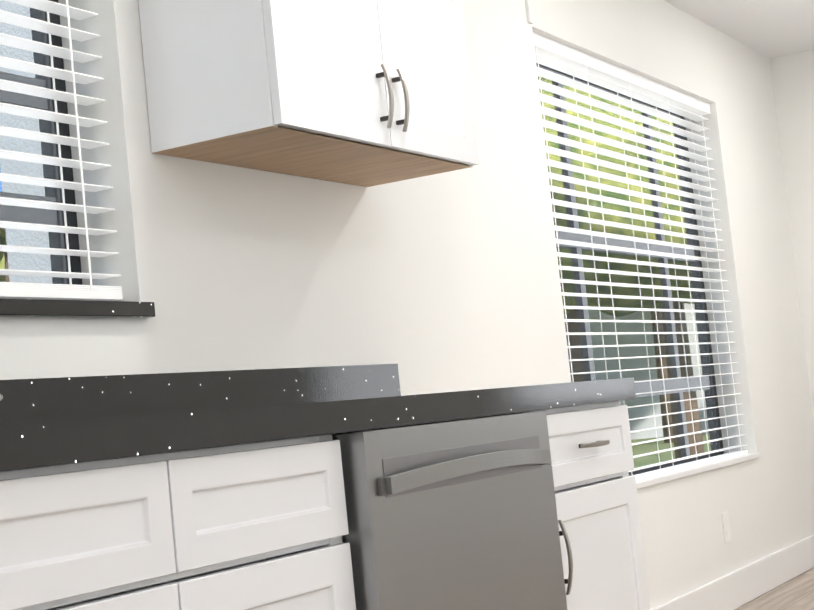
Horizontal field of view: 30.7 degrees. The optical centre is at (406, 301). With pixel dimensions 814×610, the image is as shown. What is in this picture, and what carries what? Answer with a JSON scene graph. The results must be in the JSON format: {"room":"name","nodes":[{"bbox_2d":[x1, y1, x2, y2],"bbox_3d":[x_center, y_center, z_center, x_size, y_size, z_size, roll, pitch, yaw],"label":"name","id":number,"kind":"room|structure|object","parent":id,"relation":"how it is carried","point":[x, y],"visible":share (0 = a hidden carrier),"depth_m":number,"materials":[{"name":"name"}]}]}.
{"room":"kitchen","nodes":[
{"label":"kitchen","id":0,"kind":"room"},
{"bbox_2d":[0,0,813,608],"bbox_3d":[-0.716,-0.051,2.843,0.200,2.440,10.506,-8,-5,30],"label":"wall","id":1,"kind":"structure","parent":0,"point":[440,282],"depth_m":4.23,"materials":[{"name":"paint"}]},
{"bbox_2d":[0,0,82,284],"bbox_3d":[-1.052,-0.447,2.489,0.040,0.928,1.333,-8,-5,30],"label":"window","id":2,"kind":"structure","parent":1,"relation":"in","point":[10,213],"depth_m":3.01,"materials":[{"name":"glass"}]},
{"bbox_2d":[0,0,122,300],"bbox_3d":[-0.960,-0.466,2.437,0.064,0.916,1.327,-8,-5,30],"label":"window blind","id":3,"kind":"object","parent":2,"relation":"attached to","point":[18,290],"visible":0.98,"depth_m":2.88,"materials":[{"name":"white plastic"}]},
{"bbox_2d":[0,298,154,317],"bbox_3d":[-0.914,0.016,2.401,0.166,0.030,1.371,-8,-5,30],"label":"window sill","id":4,"kind":"structure","parent":1,"relation":"attached to","point":[61,308],"depth_m":2.76,"materials":[{"name":"black stone"}]},
{"bbox_2d":[138,0,478,186],"bbox_3d":[-0.205,-0.782,3.354,0.357,0.935,0.848,-8,-5,30],"label":"upper cabinet","id":5,"kind":"object","parent":1,"relation":"attached to","point":[366,93],"visible":1,"depth_m":3.09,"materials":[{"name":"white wood"}]},
{"bbox_2d":[525,0,533,23],"bbox_3d":[0.396,-0.937,4.796,0.011,0.080,0.023,-8,-5,30],"label":"mounting bracket","id":6,"kind":"object","parent":1,"relation":"attached to","point":[529,11],"visible":1,"depth_m":4.79,"materials":[{"name":"white plastic"}]},
{"bbox_2d":[536,63,723,475],"bbox_3d":[0.808,-0.092,5.650,0.040,1.538,1.868,-8,-5,30],"label":"window","id":7,"kind":"structure","parent":1,"relation":"in","point":[656,385],"depth_m":6.05,"materials":[{"name":"glass"}]},
{"bbox_2d":[533,32,747,480],"bbox_3d":[0.900,-0.110,5.598,0.064,1.526,1.862,-8,-5,30],"label":"window blind","id":8,"kind":"object","parent":7,"relation":"attached to","point":[553,54],"visible":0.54,"depth_m":5.56,"materials":[{"name":"white plastic"}]},
{"bbox_2d":[636,453,759,488],"bbox_3d":[0.970,0.650,5.543,0.156,0.020,1.869,-8,-5,30],"label":"window sill","id":9,"kind":"structure","parent":1,"relation":"attached to","point":[686,472],"depth_m":5.60,"materials":[{"name":"white wood"}]},
{"bbox_2d":[722,512,730,542],"bbox_3d":[1.259,0.890,5.846,0.008,0.115,0.070,-8,-5,30],"label":"electrical outlet","id":10,"kind":"object","parent":1,"relation":"attached to","point":[726,527],"visible":1,"depth_m":5.83,"materials":[{"name":"white plastic"}]},
{"bbox_2d":[650,534,813,609],"bbox_3d":[1.045,1.125,5.404,0.016,0.140,3.954,-8,-5,30],"label":"baseboard","id":11,"kind":"structure","parent":1,"relation":"attached to","point":[737,588],"depth_m":5.91,"materials":[{"name":"white wood"}]},
{"bbox_2d":[664,0,813,57],"bbox_3d":[0.556,-1.504,2.138,3.450,0.080,10.506,-8,-5,30],"label":"ceiling","id":12,"kind":"structure","parent":0,"point":[772,28],"depth_m":6.51,"materials":[{"name":"paint"}]},
{"bbox_2d":[735,567,813,609],"bbox_3d":[1.057,0.993,2.378,3.450,0.060,11.500,-8,-5,30],"label":"floor","id":13,"kind":"structure","parent":0,"point":[796,593],"depth_m":5.97,"materials":[{"name":"brown wood"}]},
{"bbox_2d":[0,434,355,609],"bbox_3d":[-0.533,0.668,2.101,0.662,0.862,0.878,-8,-5,30],"label":"base cabinet","id":14,"kind":"object","parent":13,"relation":"on","point":[71,533],"visible":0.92,"depth_m":2.00,"materials":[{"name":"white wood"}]},
{"bbox_2d":[0,364,635,470],"bbox_3d":[-0.550,0.168,2.215,0.646,0.148,3.190,-8,-5,30],"label":"countertop","id":15,"kind":"structure","parent":14,"relation":"on","point":[53,421],"depth_m":2.66,"materials":[{"name":"black stone"}]},
{"bbox_2d":[324,411,566,609],"bbox_3d":[-0.105,0.677,2.770,0.682,0.860,0.697,-8,-5,30],"label":"dishwasher","id":16,"kind":"object","parent":13,"relation":"on","point":[459,514],"visible":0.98,"depth_m":2.58,"materials":[{"name":"silver metal"}]},
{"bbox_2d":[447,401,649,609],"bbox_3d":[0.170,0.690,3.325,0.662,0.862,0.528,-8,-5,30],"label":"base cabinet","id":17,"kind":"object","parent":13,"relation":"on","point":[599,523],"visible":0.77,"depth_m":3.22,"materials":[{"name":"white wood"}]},
{"bbox_2d":[770,49,813,417],"bbox_3d":[3.346,-0.186,6.478,3.250,2.440,0.160,-8,-5,30],"label":"wall","id":18,"kind":"structure","parent":0,"point":[793,80],"depth_m":7.22,"materials":[{"name":"paint"}]},
{"label":"outside","id":19,"kind":"structure","parent":0,"visible":0},
{"bbox_2d":[631,433,710,467],"bbox_3d":[-5.139,2.723,14.502,140.000,0.100,140.000,-8,-5,30],"label":"ground","id":20,"kind":"structure","parent":19,"point":[644,460],"depth_m":25.17,"materials":[{"name":"green plant"}]},
{"bbox_2d":[0,256,4,281],"bbox_3d":[-7.583,0.862,21.805,7.134,5.196,5.858,-8,-5,30],"label":"tree","id":21,"kind":"object","parent":20,"relation":"on","point":[2,264],"depth_m":20.57,"materials":[{"name":"green plant"}]},
{"bbox_2d":[0,228,9,281],"bbox_3d":[-4.788,0.913,18.345,3.761,4.015,3.753,-8,-5,30],"label":"tree","id":22,"kind":"object","parent":20,"relation":"on","point":[3,241],"depth_m":18.37,"materials":[{"name":"green plant"}]},
{"bbox_2d":[0,0,52,283],"bbox_3d":[-0.421,-0.189,4.126,0.519,3.150,1.380,-8,-5,30],"label":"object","id":23,"kind":"object","parent":20,"relation":"on","point":[34,261],"depth_m":3.63,"materials":[{"name":"paint"}]},
{"bbox_2d":[538,76,673,442],"bbox_3d":[4.779,-1.353,28.556,9.344,8.120,7.836,-8,-5,30],"label":"tree","id":24,"kind":"object","parent":20,"relation":"on","point":[660,375],"depth_m":28.26,"materials":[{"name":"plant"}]},
{"bbox_2d":[539,79,691,381],"bbox_3d":[1.354,-0.028,11.401,3.992,3.576,3.501,-8,-5,30],"label":"tree","id":25,"kind":"object","parent":20,"relation":"on","point":[593,302],"depth_m":9.90,"materials":[{"name":"green plant"}]},
{"bbox_2d":[588,290,703,458],"bbox_3d":[2.623,-0.070,14.648,4.448,3.897,3.885,-8,-5,30],"label":"tree","id":26,"kind":"object","parent":20,"relation":"on","point":[689,372],"depth_m":14.35,"materials":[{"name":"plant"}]},
{"bbox_2d":[588,303,708,439],"bbox_3d":[8.477,1.358,38.134,10.510,3.450,13.500,-8,-5,30],"label":"neighbor house","id":27,"kind":"structure","parent":20,"relation":"on","point":[628,363],"depth_m":32.34,"materials":[{"name":"paint"}]}
]}

